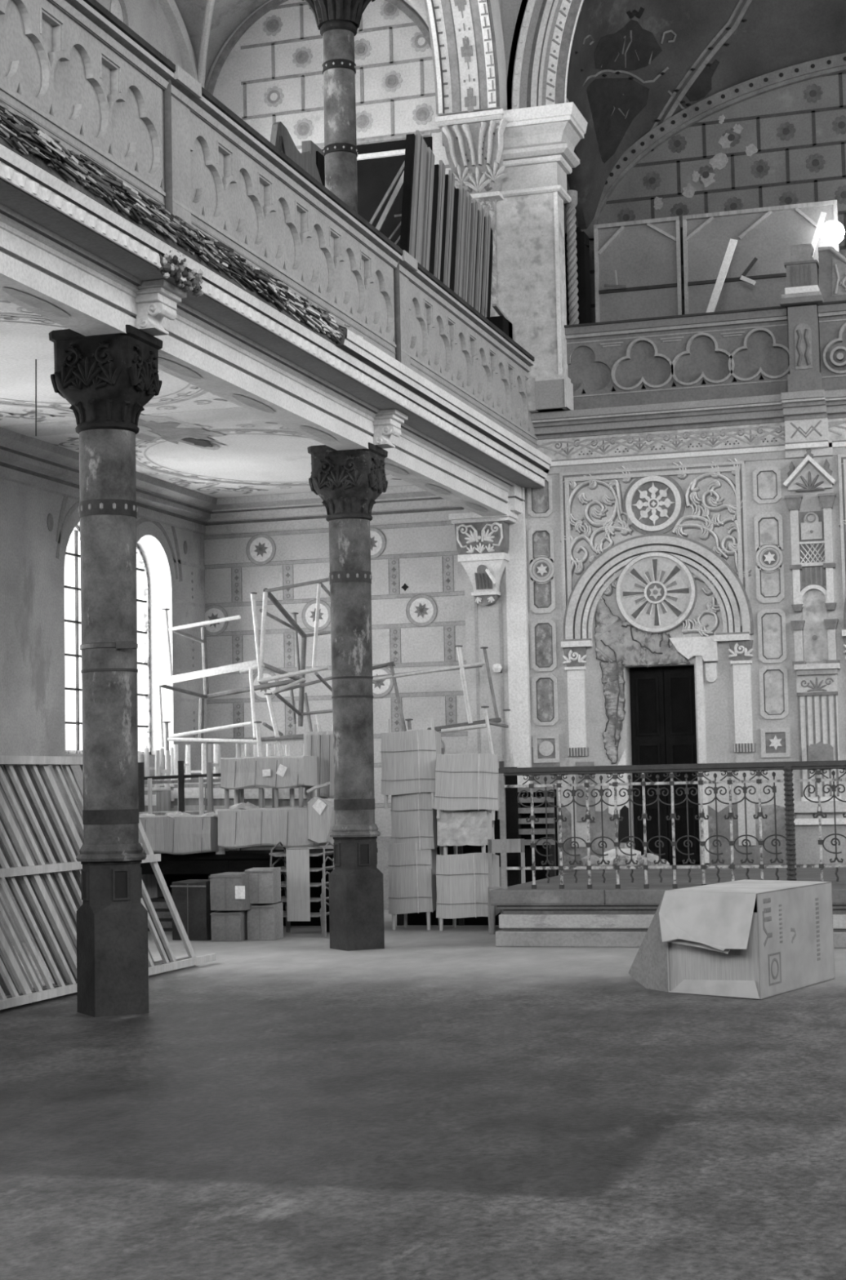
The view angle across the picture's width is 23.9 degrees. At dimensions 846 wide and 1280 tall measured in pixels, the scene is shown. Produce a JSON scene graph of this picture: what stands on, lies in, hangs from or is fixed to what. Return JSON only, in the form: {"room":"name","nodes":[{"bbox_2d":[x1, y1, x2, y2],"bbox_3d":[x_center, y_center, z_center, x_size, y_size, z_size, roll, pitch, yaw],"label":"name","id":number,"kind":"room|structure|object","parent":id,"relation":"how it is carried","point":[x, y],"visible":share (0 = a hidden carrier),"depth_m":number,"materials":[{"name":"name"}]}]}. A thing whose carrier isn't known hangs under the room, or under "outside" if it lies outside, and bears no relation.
{"room":"house of worship","nodes":[
{"label":"house of worship","id":0,"kind":"room"},
{"bbox_2d":[0,0,207,942],"bbox_3d":[-7.365,-4.708,11.968,0.407,14.500,29.900,-2,-4,17],"label":"wall","id":1,"kind":"structure","parent":0,"point":[37,526],"depth_m":21.75,"materials":[{"name":"paint"}]},
{"bbox_2d":[64,524,82,753],"bbox_3d":[-4.031,-0.042,22.662,0.060,2.680,1.420,-2,-4,17],"label":"window","id":2,"kind":"structure","parent":1,"relation":"in","point":[77,529],"depth_m":22.87,"materials":[{"name":"metal"}]},
{"bbox_2d":[109,0,128,26],"bbox_3d":[-3.651,-7.413,23.895,0.045,0.680,0.520,-2,-4,17],"label":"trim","id":3,"kind":"structure","parent":1,"relation":"in","point":[122,2],"depth_m":24.08,"materials":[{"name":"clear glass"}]},
{"bbox_2d":[136,543,151,755],"bbox_3d":[-3.574,0.064,24.140,0.060,2.660,1.220,-2,-4,17],"label":"window","id":4,"kind":"structure","parent":1,"relation":"in","point":[146,632],"depth_m":24.64,"materials":[{"name":"metal"}]},
{"bbox_2d":[157,0,198,81],"bbox_3d":[-3.671,-7.706,23.574,0.120,1.680,5.240,-2,-4,17],"label":"trim","id":5,"kind":"structure","parent":1,"relation":"attached to","point":[171,12],"depth_m":25.45,"materials":[{"name":"paint"}]},
{"bbox_2d":[0,426,463,535],"bbox_3d":[-5.169,-2.557,10.992,4.200,0.420,29.600,-2,-4,17],"label":"crown molding","id":6,"kind":"structure","parent":1,"relation":"attached to","point":[24,460],"depth_m":24.72,"materials":[{"name":"paint"}]},
{"bbox_2d":[0,297,413,498],"bbox_3d":[-5.319,-2.878,11.059,4.000,0.264,29.600,-2,-4,17],"label":"ceiling","id":7,"kind":"structure","parent":0,"point":[261,455],"depth_m":20.41,"materials":[{"name":"paint"}]},
{"bbox_2d":[35,359,36,435],"bbox_3d":[-3.279,-2.237,16.948,0.011,1.030,0.020,-2,-4,17],"label":"hanging wire","id":8,"kind":"object","parent":7,"relation":"hanging from","point":[35,359],"visible":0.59,"depth_m":16.93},
{"bbox_2d":[174,0,428,86],"bbox_3d":[-4.409,-8.271,15.585,3.430,1.700,21.100,-2,-4,17],"label":"vault","id":9,"kind":"object","parent":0,"point":[228,15],"visible":0.7,"depth_m":25.61,"materials":[{"name":"paint"}]},
{"bbox_2d":[197,0,214,88],"bbox_3d":[-2.492,-5.298,24.511,0.124,6.461,2.922,0,-4,-15],"label":"rib","id":10,"kind":"object","parent":9,"relation":"attached to","point":[210,3],"visible":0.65,"depth_m":25.50,"materials":[{"name":"paint"}]},
{"bbox_2d":[204,0,496,836],"bbox_3d":[-0.996,-3.875,25.486,4.900,14.500,0.361,-2,-4,17],"label":"wall","id":11,"kind":"structure","parent":0,"point":[418,609],"depth_m":25.30,"materials":[{"name":"paint"}]},
{"bbox_2d":[206,0,444,146],"bbox_3d":[-1.286,-7.275,25.593,3.320,2.310,0.050,-2,-4,17],"label":"trim","id":12,"kind":"structure","parent":11,"relation":"attached to","point":[269,6],"depth_m":25.90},
{"bbox_2d":[320,835,391,909],"bbox_3d":[-0.790,2.890,24.789,4.050,0.900,0.030,-2,-4,17],"label":"baseboard","id":13,"kind":"structure","parent":11,"relation":"attached to","point":[383,842],"depth_m":24.69,"materials":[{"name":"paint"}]},
{"bbox_2d":[0,909,845,1279],"bbox_3d":[1.714,2.351,9.542,19.500,0.300,32.500,-2,-4,17],"label":"floor","id":14,"kind":"structure","parent":0,"point":[433,1104],"depth_m":9.13,"materials":[{"name":"concrete"}]},
{"bbox_2d":[0,764,175,995],"bbox_3d":[-3.143,1.732,14.308,0.068,1.796,6.450,-2,-4,17],"label":"slatted screen","id":15,"kind":"object","parent":14,"relation":"on","point":[3,766],"visible":0.04,"depth_m":15.14,"materials":[{"name":"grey wood"}]},
{"bbox_2d":[0,764,189,998],"bbox_3d":[-3.018,1.734,14.374,0.068,1.796,6.650,-2,-4,17],"label":"slatted screen","id":16,"kind":"object","parent":14,"relation":"on","point":[2,847],"visible":0.12,"depth_m":14.93,"materials":[{"name":"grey wood"}]},
{"bbox_2d":[48,324,162,1017],"bbox_3d":[-2.207,0.214,14.091,0.655,4.772,0.655,-2,-4,17],"label":"column","id":17,"kind":"structure","parent":14,"relation":"on","point":[107,380],"depth_m":13.93,"materials":[{"name":"paint"}]},
{"bbox_2d":[80,640,137,649],"bbox_3d":[-2.217,0.043,13.998,0.429,0.050,0.208,-2,-4,8],"label":"clamp","id":18,"kind":"object","parent":17,"relation":"attached to","point":[119,644],"visible":1,"depth_m":13.90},
{"bbox_2d":[0,0,551,516],"bbox_3d":[-4.524,-3.159,12.405,4.655,1.944,26.600,-2,-4,17],"label":"gallery","id":19,"kind":"object","parent":17,"relation":"on","point":[131,194],"visible":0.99,"depth_m":15.17,"materials":[{"name":"paint"}]},
{"bbox_2d":[270,121,322,184],"bbox_3d":[-1.350,-3.824,19.909,0.082,2.620,2.300,-2,-4,17],"label":"bench","id":20,"kind":"object","parent":19,"relation":"on","point":[280,138],"visible":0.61,"depth_m":20.09,"materials":[{"name":"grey wood"}]},
{"bbox_2d":[302,140,324,186],"bbox_3d":[-1.105,-3.818,20.986,0.120,2.750,0.500,-2,-4,17],"label":"slab","id":21,"kind":"object","parent":19,"relation":"on","point":[316,152],"visible":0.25,"depth_m":20.97,"materials":[{"name":"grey wood"}]},
{"bbox_2d":[302,0,374,213],"bbox_3d":[-0.798,-4.610,19.465,0.760,4.100,0.760,-2,-4,17],"label":"column","id":22,"kind":"structure","parent":19,"relation":"on","point":[338,21],"depth_m":19.38,"materials":[{"name":"paint"}]},
{"bbox_2d":[317,132,432,246],"bbox_3d":[-0.569,-4.126,23.874,1.480,3.755,0.075,-2,-4,17],"label":"blackboard","id":23,"kind":"object","parent":19,"relation":"on","point":[378,164],"visible":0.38,"depth_m":23.95,"materials":[{"name":"black paint"}]},
{"bbox_2d":[368,161,404,244],"bbox_3d":[-0.438,-4.837,22.428,0.759,1.144,0.206,-1,-4,-3],"label":"frame","id":24,"kind":"object","parent":19,"relation":"on","point":[400,182],"visible":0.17,"depth_m":22.41,"materials":[{"name":"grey wood"}]},
{"bbox_2d":[399,129,493,317],"bbox_3d":[0.285,-3.756,22.145,0.156,3.060,3.961,-2,-4,17],"label":"panel","id":25,"kind":"object","parent":19,"relation":"on","point":[415,148],"depth_m":21.93,"materials":[{"name":"black paint"}]},
{"bbox_2d":[485,303,512,339],"bbox_3d":[0.740,-3.651,23.604,0.500,0.475,0.607,-2,-4,17],"label":"crate","id":26,"kind":"object","parent":19,"relation":"on","point":[501,322],"visible":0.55,"depth_m":23.44,"materials":[{"name":"black paint"}]},
{"bbox_2d":[435,102,587,413],"bbox_3d":[1.152,-4.289,24.234,1.690,4.060,1.046,-2,-4,17],"label":"pier","id":27,"kind":"object","parent":19,"relation":"on","point":[516,163],"visible":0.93,"depth_m":24.02,"materials":[{"name":"stone"}]},
{"bbox_2d":[0,755,216,1009],"bbox_3d":[-2.895,1.738,14.467,0.068,1.796,6.900,-2,-4,17],"label":"slatted screen","id":28,"kind":"object","parent":14,"relation":"on","point":[28,997],"visible":0.63,"depth_m":14.82,"materials":[{"name":"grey wood"}]},
{"bbox_2d":[137,791,171,897],"bbox_3d":[-3.114,2.479,22.710,0.380,1.520,0.415,-2,-4,17],"label":"crate","id":29,"kind":"object","parent":14,"relation":"on","point":[161,799],"visible":0.1,"depth_m":22.53,"materials":[{"name":"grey wood"}]},
{"bbox_2d":[137,750,170,791],"bbox_3d":[-3.132,1.492,22.788,0.404,0.460,0.401,-2,-4,11],"label":"wooden chair","id":30,"kind":"object","parent":29,"relation":"on","point":[157,771],"visible":0.49,"depth_m":22.72,"materials":[{"name":"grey wood"}]},
{"bbox_2d":[147,896,172,931],"bbox_3d":[-2.686,3.000,21.915,0.570,0.350,0.415,-2,-4,17],"label":"crate","id":31,"kind":"object","parent":14,"relation":"on","point":[159,904],"visible":0.18,"depth_m":21.75,"materials":[{"name":"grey wood"}]},
{"bbox_2d":[169,786,173,810],"bbox_3d":[-2.966,2.498,23.293,0.380,1.560,0.415,-2,-4,17],"label":"crate","id":32,"kind":"object","parent":14,"relation":"on","point":[171,790],"visible":0.09,"depth_m":23.11,"materials":[{"name":"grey wood"}]},
{"bbox_2d":[144,747,186,787],"bbox_3d":[-2.985,1.491,23.372,0.404,0.460,0.401,-3,-4,23],"label":"wooden chair","id":33,"kind":"object","parent":32,"relation":"on","point":[147,768],"visible":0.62,"depth_m":23.27,"materials":[{"name":"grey wood"}]},
{"bbox_2d":[157,663,264,746],"bbox_3d":[-2.266,0.798,23.567,1.388,0.915,1.350,-2,-4,17],"label":"frame","id":34,"kind":"object","parent":33,"relation":"on","point":[201,731],"visible":0.9,"depth_m":22.94,"materials":[{"name":"grey wood"}]},
{"bbox_2d":[155,591,299,699],"bbox_3d":[-2.267,0.087,23.608,1.329,1.141,1.391,-2,-4,17],"label":"frame","id":35,"kind":"object","parent":34,"relation":"on","point":[206,672],"visible":0.93,"depth_m":23.12,"materials":[{"name":"grey wood"}]},
{"bbox_2d":[173,783,206,810],"bbox_3d":[-2.595,2.452,22.971,0.380,1.590,0.415,-2,-4,17],"label":"crate","id":36,"kind":"object","parent":14,"relation":"on","point":[191,792],"visible":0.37,"depth_m":22.82,"materials":[{"name":"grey wood"}]},
{"bbox_2d":[173,743,217,784],"bbox_3d":[-2.614,1.430,23.052,0.404,0.460,0.401,-2,-4,17],"label":"wooden chair","id":37,"kind":"object","parent":36,"relation":"on","point":[188,764],"visible":0.55,"depth_m":22.94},
{"bbox_2d":[170,879,216,940],"bbox_3d":[-2.311,2.767,20.520,0.424,0.600,0.380,-3,-5,26],"label":"carton","id":38,"kind":"object","parent":14,"relation":"on","point":[191,899],"visible":0.71,"depth_m":20.34,"materials":[{"name":"grey cardboard"}]},
{"bbox_2d":[205,784,240,850],"bbox_3d":[-2.217,2.445,22.907,0.380,1.580,0.415,-2,-4,17],"label":"crate","id":39,"kind":"object","parent":14,"relation":"on","point":[218,793],"visible":0.2,"depth_m":22.77,"materials":[{"name":"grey wood"}]},
{"bbox_2d":[206,743,248,784],"bbox_3d":[-2.236,1.427,22.987,0.404,0.460,0.401,-2,-4,11],"label":"wooden chair","id":40,"kind":"object","parent":39,"relation":"on","point":[237,745],"visible":0.35,"depth_m":22.85,"materials":[{"name":"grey wood"}]},
{"bbox_2d":[209,910,247,941],"bbox_3d":[-1.947,2.893,20.275,0.321,0.300,0.380,-2,-4,12],"label":"carton","id":41,"kind":"object","parent":14,"relation":"on","point":[225,926],"visible":0.78,"depth_m":20.11,"materials":[{"name":"cardboard"}]},
{"bbox_2d":[208,871,258,911],"bbox_3d":[-1.896,2.543,20.246,0.416,0.370,0.384,-3,-4,23],"label":"carton","id":42,"kind":"object","parent":41,"relation":"on","point":[228,891],"visible":0.92,"depth_m":20.09,"materials":[{"name":"cardboard"}]},
{"bbox_2d":[140,848,333,932],"bbox_3d":[-1.957,2.758,22.107,2.600,0.830,1.450,-2,-4,17],"label":"table","id":43,"kind":"object","parent":14,"relation":"on","point":[176,868],"visible":0.28,"depth_m":21.57,"materials":[{"name":"black paint"}]},
{"bbox_2d":[138,777,228,854],"bbox_3d":[-2.818,1.910,21.702,1.320,0.820,0.534,-2,-4,17],"label":"furniture","id":44,"kind":"object","parent":43,"relation":"on","point":[184,834],"visible":0.59,"depth_m":21.39,"materials":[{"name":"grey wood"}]},
{"bbox_2d":[137,760,221,815],"bbox_3d":[-2.597,1.649,22.219,1.301,0.605,0.950,-2,-4,17],"label":"table","id":45,"kind":"object","parent":44,"relation":"on","point":[209,775],"visible":0.56,"depth_m":21.79,"materials":[{"name":"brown wood"}]},
{"bbox_2d":[217,788,333,848],"bbox_3d":[-1.542,1.892,21.260,1.180,0.620,0.527,-2,-4,17],"label":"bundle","id":46,"kind":"object","parent":43,"relation":"on","point":[248,828],"visible":0.84,"depth_m":21.05,"materials":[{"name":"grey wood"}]},
{"bbox_2d":[229,801,258,809],"bbox_3d":[-1.886,1.762,21.247,0.407,0.090,0.256,-2,-4,17],"label":"plastic","id":47,"kind":"object","parent":46,"relation":"on","point":[242,806],"visible":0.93,"depth_m":21.19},
{"bbox_2d":[220,755,317,808],"bbox_3d":[-1.620,1.511,21.264,0.940,0.544,0.534,-2,-4,17],"label":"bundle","id":48,"kind":"object","parent":46,"relation":"on","point":[277,772],"visible":0.94,"depth_m":21.05,"materials":[{"name":"grey cardboard"}]},
{"bbox_2d":[303,724,333,799],"bbox_3d":[-1.011,1.306,21.501,0.420,0.800,0.428,-2,-4,17],"label":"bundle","id":49,"kind":"object","parent":48,"relation":"on","point":[319,744],"visible":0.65,"depth_m":21.32,"materials":[{"name":"grey cardboard"}]},
{"bbox_2d":[306,781,334,844],"bbox_3d":[-1.060,1.812,20.895,0.294,0.664,0.427,-1,-4,4],"label":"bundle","id":50,"kind":"object","parent":46,"relation":"on","point":[320,811],"visible":0.96,"depth_m":20.72,"materials":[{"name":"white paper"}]},
{"bbox_2d":[240,787,275,850],"bbox_3d":[-1.820,2.436,22.838,0.380,1.570,0.415,-2,-4,17],"label":"crate","id":51,"kind":"object","parent":14,"relation":"on","point":[251,795],"visible":0.14,"depth_m":22.68,"materials":[{"name":"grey wood"}]},
{"bbox_2d":[240,743,284,757],"bbox_3d":[-1.839,1.424,22.917,0.404,0.460,0.401,-3,-4,23],"label":"wooden chair","id":52,"kind":"object","parent":51,"relation":"on","point":[268,745],"visible":0.15,"depth_m":22.82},
{"bbox_2d":[162,720,303,756],"bbox_3d":[-1.835,1.153,23.279,1.933,0.435,1.550,-2,-4,17],"label":"frame","id":53,"kind":"object","parent":52,"relation":"on","point":[259,739],"visible":0.92,"depth_m":22.64,"materials":[{"name":"wood"}]},
{"bbox_2d":[260,662,332,755],"bbox_3d":[-1.329,0.814,23.257,0.964,1.100,1.364,-2,-4,17],"label":"frame","id":54,"kind":"object","parent":53,"relation":"on","point":[290,686],"visible":0.85,"depth_m":22.82,"materials":[{"name":"grey wood"}]},
{"bbox_2d":[257,577,330,726],"bbox_3d":[-1.248,0.163,23.291,0.964,1.638,1.354,-2,-4,17],"label":"frame","id":55,"kind":"object","parent":54,"relation":"on","point":[267,593],"visible":0.8,"depth_m":22.80,"materials":[{"name":"wood"}]},
{"bbox_2d":[247,902,283,940],"bbox_3d":[-1.605,2.857,20.303,0.294,0.360,0.330,-2,-4,14],"label":"carton","id":56,"kind":"object","parent":14,"relation":"on","point":[264,921],"visible":0.94,"depth_m":20.17,"materials":[{"name":"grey cardboard"}]},
{"bbox_2d":[244,866,280,903],"bbox_3d":[-1.627,2.492,20.302,0.302,0.350,0.330,-2,-4,11],"label":"carton","id":57,"kind":"object","parent":56,"relation":"on","point":[264,883],"visible":1,"depth_m":20.16,"materials":[{"name":"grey cardboard"}]},
{"bbox_2d":[275,786,319,849],"bbox_3d":[-1.423,2.428,22.768,0.380,1.560,0.415,-2,-4,17],"label":"crate","id":58,"kind":"object","parent":14,"relation":"on","point":[283,793],"visible":0.07,"depth_m":22.63,"materials":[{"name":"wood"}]},
{"bbox_2d":[274,743,304,755],"bbox_3d":[-1.442,1.421,22.847,0.404,0.460,0.401,-2,-4,17],"label":"wooden chair","id":59,"kind":"object","parent":58,"relation":"on","point":[286,746],"visible":0.09,"depth_m":22.73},
{"bbox_2d":[280,871,329,936],"bbox_3d":[-1.225,2.731,20.786,0.614,0.652,0.525,-2,-4,17],"label":"chair","id":60,"kind":"object","parent":14,"relation":"on","point":[283,883],"visible":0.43,"depth_m":20.63,"materials":[{"name":"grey wood"}]},
{"bbox_2d":[271,856,334,936],"bbox_3d":[-1.224,2.653,20.791,0.632,0.807,0.549,-2,-4,17],"label":"chair","id":61,"kind":"object","parent":60,"relation":"on","point":[283,868],"visible":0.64,"depth_m":20.69,"materials":[{"name":"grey wood"}]},
{"bbox_2d":[269,840,333,936],"bbox_3d":[-1.225,2.576,20.797,0.656,0.962,0.573,-2,-4,17],"label":"chair","id":62,"kind":"object","parent":61,"relation":"on","point":[324,853],"depth_m":20.56,"materials":[{"name":"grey wood"}]},
{"bbox_2d":[282,902,328,936],"bbox_3d":[-1.224,2.886,20.776,0.610,0.343,0.477,-2,-4,17],"label":"chair","id":63,"kind":"object","parent":14,"relation":"on","point":[285,913],"visible":0.36,"depth_m":20.68,"materials":[{"name":"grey wood"}]},
{"bbox_2d":[280,886,328,936],"bbox_3d":[-1.225,2.808,20.781,0.610,0.498,0.501,-2,-4,17],"label":"chair","id":64,"kind":"object","parent":63,"relation":"on","point":[283,899],"visible":0.39,"depth_m":20.63,"materials":[{"name":"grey wood"}]},
{"bbox_2d":[307,442,387,951],"bbox_3d":[-0.673,0.539,19.091,0.655,4.772,0.655,-2,-4,17],"label":"column","id":65,"kind":"structure","parent":14,"relation":"on","point":[348,483],"depth_m":18.93,"materials":[{"name":"paint"}]},
{"bbox_2d":[387,842,439,929],"bbox_3d":[-0.079,2.617,21.389,0.489,0.933,0.550,-2,-4,16],"label":"chair","id":66,"kind":"object","parent":14,"relation":"on","point":[412,887],"visible":0.93,"depth_m":21.15,"materials":[{"name":"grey wood"}]},
{"bbox_2d":[390,791,443,869],"bbox_3d":[-0.053,2.027,21.419,0.478,0.833,0.550,-2,-4,17],"label":"chair","id":67,"kind":"object","parent":66,"relation":"on","point":[413,817],"visible":0.9,"depth_m":21.18,"materials":[{"name":"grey wood"}]},
{"bbox_2d":[381,717,444,808],"bbox_3d":[-0.101,1.322,21.427,0.624,0.961,0.550,-2,-4,14],"label":"chair","id":68,"kind":"object","parent":67,"relation":"on","point":[408,758],"visible":0.94,"depth_m":21.18,"materials":[{"name":"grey wood"}]},
{"bbox_2d":[396,767,519,925],"bbox_3d":[0.366,2.229,21.769,1.380,1.740,0.070,-2,-4,17],"label":"board","id":69,"kind":"object","parent":14,"relation":"on","point":[511,793],"visible":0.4,"depth_m":21.63,"materials":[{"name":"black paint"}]},
{"bbox_2d":[404,706,514,767],"bbox_3d":[0.446,1.203,22.960,1.040,0.834,1.091,-2,-4,17],"label":"frame","id":70,"kind":"object","parent":14,"relation":"on","point":[486,725],"visible":0.93,"depth_m":22.47,"materials":[{"name":"grey wood"}]},
{"bbox_2d":[372,644,501,731],"bbox_3d":[0.001,0.581,23.137,1.776,1.018,1.091,-2,-4,17],"label":"frame","id":71,"kind":"object","parent":70,"relation":"on","point":[461,666],"visible":0.9,"depth_m":22.69,"materials":[{"name":"grey wood"}]},
{"bbox_2d":[435,853,502,930],"bbox_3d":[0.504,2.644,21.102,0.645,0.813,0.550,-3,-4,19],"label":"furniture","id":72,"kind":"object","parent":14,"relation":"on","point":[461,879],"visible":0.86,"depth_m":20.88,"materials":[{"name":"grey wood"}]},
{"bbox_2d":[436,809,494,854],"bbox_3d":[0.483,2.099,21.242,0.540,0.641,0.563,-2,-4,15],"label":"chair","id":73,"kind":"object","parent":72,"relation":"on","point":[455,828],"visible":0.91,"depth_m":21.00,"materials":[{"name":"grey wood"}]},
{"bbox_2d":[433,753,502,820],"bbox_3d":[0.488,1.552,21.148,0.703,0.710,0.550,-2,-4,10],"label":"furniture","id":74,"kind":"object","parent":73,"relation":"on","point":[462,781],"visible":0.93,"depth_m":20.90,"materials":[{"name":"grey wood"}]},
{"bbox_2d":[487,838,524,934],"bbox_3d":[0.871,2.527,20.540,0.404,0.950,0.401,-1,-4,0],"label":"wooden chair","id":75,"kind":"object","parent":14,"relation":"on","point":[493,845],"visible":0.45,"depth_m":20.73,"materials":[{"name":"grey wood"}]},
{"bbox_2d":[517,786,558,884],"bbox_3d":[1.022,2.346,21.910,0.900,1.500,0.160,-2,-4,17],"label":"pallet","id":76,"kind":"object","parent":14,"relation":"on","point":[524,827],"visible":0.2,"depth_m":21.85,"materials":[{"name":"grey wood"}]},
{"bbox_2d":[489,863,845,948],"bbox_3d":[7.594,2.511,19.321,13.000,0.530,5.125,-2,-4,17],"label":"platform","id":77,"kind":"object","parent":14,"relation":"on","point":[603,915],"visible":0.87,"depth_m":18.66,"materials":[{"name":"stone"}]},
{"bbox_2d":[581,854,599,866],"bbox_3d":[1.938,2.559,23.122,0.213,0.148,0.207,-2,-4,17],"label":"rubble stone","id":78,"kind":"object","parent":77,"relation":"on","point":[593,859],"visible":0.71,"depth_m":23.05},
{"bbox_2d":[603,848,640,860],"bbox_3d":[2.318,2.530,23.239,0.400,0.210,0.240,-2,-4,17],"label":"lump","id":79,"kind":"object","parent":77,"relation":"on","point":[611,853],"visible":0.35,"depth_m":23.15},
{"bbox_2d":[612,855,635,866],"bbox_3d":[2.284,2.524,22.756,0.255,0.152,0.177,-1,-4,1],"label":"rubble stone","id":80,"kind":"object","parent":77,"relation":"on","point":[622,859],"visible":0.63,"depth_m":22.69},
{"bbox_2d":[641,853,658,866],"bbox_3d":[2.617,2.546,23.194,0.225,0.153,0.202,-1,-4,-5],"label":"rubble stone","id":81,"kind":"object","parent":77,"relation":"on","point":[651,857],"visible":0.61,"depth_m":23.11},
{"bbox_2d":[497,760,845,888],"bbox_3d":[6.912,1.495,17.115,12.930,1.210,0.093,-2,-4,17],"label":"iron railing","id":82,"kind":"object","parent":77,"relation":"on","point":[788,767],"visible":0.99,"depth_m":18.51,"materials":[{"name":"metal"}]},
{"bbox_2d":[627,879,834,999],"bbox_3d":[2.332,2.198,14.854,1.631,0.735,1.398,3,-6,-44],"label":"cardboard box","id":83,"kind":"object","parent":14,"relation":"on","point":[744,938],"visible":1,"depth_m":14.32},
{"bbox_2d":[497,0,501,18],"bbox_3d":[-2.013,-9.316,16.119,0.720,4.940,18.400,-2,-4,17],"label":"wall","id":84,"kind":"structure","parent":0,"point":[499,1],"depth_m":24.29,"materials":[{"name":"grey paint"}]},
{"bbox_2d":[423,0,506,116],"bbox_3d":[-0.127,-7.763,22.010,0.790,2.615,5.180,-2,-4,17],"label":"arch","id":85,"kind":"object","parent":84,"relation":"attached to","point":[466,36],"visible":1,"depth_m":23.91,"materials":[{"name":"paint"}]},
{"bbox_2d":[500,0,527,110],"bbox_3d":[7.274,-9.039,22.617,14.600,4.950,0.300,-2,-4,17],"label":"wall","id":86,"kind":"structure","parent":0,"point":[509,9],"depth_m":24.27,"materials":[{"name":"grey paint"}]},
{"bbox_2d":[506,0,583,109],"bbox_3d":[5.361,-8.682,23.499,8.940,4.498,1.000,-2,-4,17],"label":"arch","id":87,"kind":"object","parent":86,"relation":"attached to","point":[541,59],"visible":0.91,"depth_m":24.10,"materials":[{"name":"grey paint"}]},
{"bbox_2d":[563,178,577,324],"bbox_3d":[8.076,-6.913,23.489,13.750,8.900,1.900,-2,-4,17],"label":"wall","id":88,"kind":"structure","parent":0,"point":[567,184],"depth_m":25.04,"materials":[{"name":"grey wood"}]},
{"bbox_2d":[564,226,591,324],"bbox_3d":[1.965,-3.897,24.972,0.280,2.550,0.300,-2,-4,17],"label":"tall cabinet","id":89,"kind":"object","parent":88,"relation":"on","point":[583,270],"visible":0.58,"depth_m":24.88,"materials":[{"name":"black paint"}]},
{"bbox_2d":[593,216,682,322],"bbox_3d":[2.704,-3.957,25.052,1.090,2.650,0.170,-2,-4,17],"label":"board panel","id":90,"kind":"object","parent":88,"relation":"attached to","point":[645,255],"visible":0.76,"depth_m":25.14,"materials":[{"name":"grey wood"}]},
{"bbox_2d":[682,200,839,314],"bbox_3d":[4.170,-4.020,24.602,1.900,2.650,0.170,-2,-4,17],"label":"board panel","id":91,"kind":"object","parent":88,"relation":"attached to","point":[766,234],"visible":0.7,"depth_m":24.74,"materials":[{"name":"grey wood"}]},
{"bbox_2d":[705,238,737,312],"bbox_3d":[3.626,-4.388,24.359,0.538,1.078,0.086,1,-5,-32],"label":"plank","id":92,"kind":"object","parent":91,"relation":"on","point":[713,300],"visible":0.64,"depth_m":24.36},
{"bbox_2d":[739,257,757,285],"bbox_3d":[3.981,-4.503,24.454,0.221,0.360,0.105,-2,-4,17],"label":"wood offcut","id":93,"kind":"object","parent":91,"relation":"attached to","point":[742,277],"visible":1,"depth_m":24.45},
{"bbox_2d":[810,211,825,257],"bbox_3d":[4.768,-4.914,24.224,0.313,0.594,0.065,2,-5,-34],"label":"plank","id":94,"kind":"object","parent":88,"relation":"attached to","point":[822,215],"visible":0.71,"depth_m":24.23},
{"bbox_2d":[463,389,845,875],"bbox_3d":[7.544,-0.009,22.277,14.620,5.980,0.870,-2,-4,17],"label":"wall","id":95,"kind":"structure","parent":0,"point":[724,519],"depth_m":23.57,"materials":[{"name":"paint"}]},
{"bbox_2d":[448,510,516,606],"bbox_3d":[0.750,-0.970,24.119,0.760,1.100,0.480,-2,-4,17],"label":"corbel","id":96,"kind":"object","parent":95,"relation":"attached to","point":[482,543],"visible":1,"depth_m":24.03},
{"bbox_2d":[594,598,718,862],"bbox_3d":[2.763,1.031,23.561,1.472,3.186,0.110,-2,-4,17],"label":"door surround","id":97,"kind":"object","parent":95,"relation":"attached to","point":[619,644],"visible":0.99,"depth_m":23.71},
{"bbox_2d":[629,665,699,865],"bbox_3d":[2.905,1.503,23.855,0.830,2.380,0.125,-2,-4,17],"label":"door","id":98,"kind":"structure","parent":95,"relation":"in","point":[663,705],"depth_m":23.82,"materials":[{"name":"black paint"}]},
{"bbox_2d":[564,244,845,409],"bbox_3d":[5.644,-3.773,22.936,8.330,1.760,0.400,-2,-4,17],"label":"balcony","id":99,"kind":"object","parent":95,"relation":"on","point":[797,344],"visible":0.97,"depth_m":23.58,"materials":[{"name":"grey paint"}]},
{"bbox_2d":[566,0,845,229],"bbox_3d":[5.570,-7.765,23.952,8.100,4.770,2.000,-2,-4,17],"label":"ceiling","id":100,"kind":"structure","parent":0,"point":[775,35],"depth_m":25.16,"materials":[{"name":"paint"}]},
{"bbox_2d":[574,6,719,163],"bbox_3d":[2.520,-7.005,25.199,2.254,1.746,1.083,1,-5,-31],"label":"ornament","id":101,"kind":"object","parent":100,"relation":"attached to","point":[614,103],"visible":1,"depth_m":25.27,"materials":[{"name":"grey paint"}]},
{"bbox_2d":[615,0,751,187],"bbox_3d":[3.320,-6.968,25.474,2.037,2.230,0.220,-4,-5,30],"label":"rib","id":102,"kind":"object","parent":100,"relation":"attached to","point":[742,6],"visible":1,"depth_m":25.34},
{"bbox_2d":[589,71,845,322],"bbox_3d":[8.190,-6.908,24.289,14.000,9.000,0.307,-2,-4,17],"label":"wall","id":103,"kind":"structure","parent":0,"point":[785,145],"depth_m":25.34,"materials":[{"name":"paint"}]},
{"bbox_2d":[580,53,845,239],"bbox_3d":[5.896,-6.326,24.750,8.100,2.100,0.108,-2,-4,17],"label":"rib","id":104,"kind":"object","parent":103,"relation":"attached to","point":[835,64],"visible":0.98,"depth_m":25.44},
{"bbox_2d":[819,220,844,244],"bbox_3d":[5.042,-4.994,24.510,0.300,0.464,0.896,-2,-4,17],"label":"globe lamp","id":105,"kind":"object","parent":103,"relation":"attached to","point":[832,232],"visible":1,"depth_m":24.12,"materials":[{"name":"white"}]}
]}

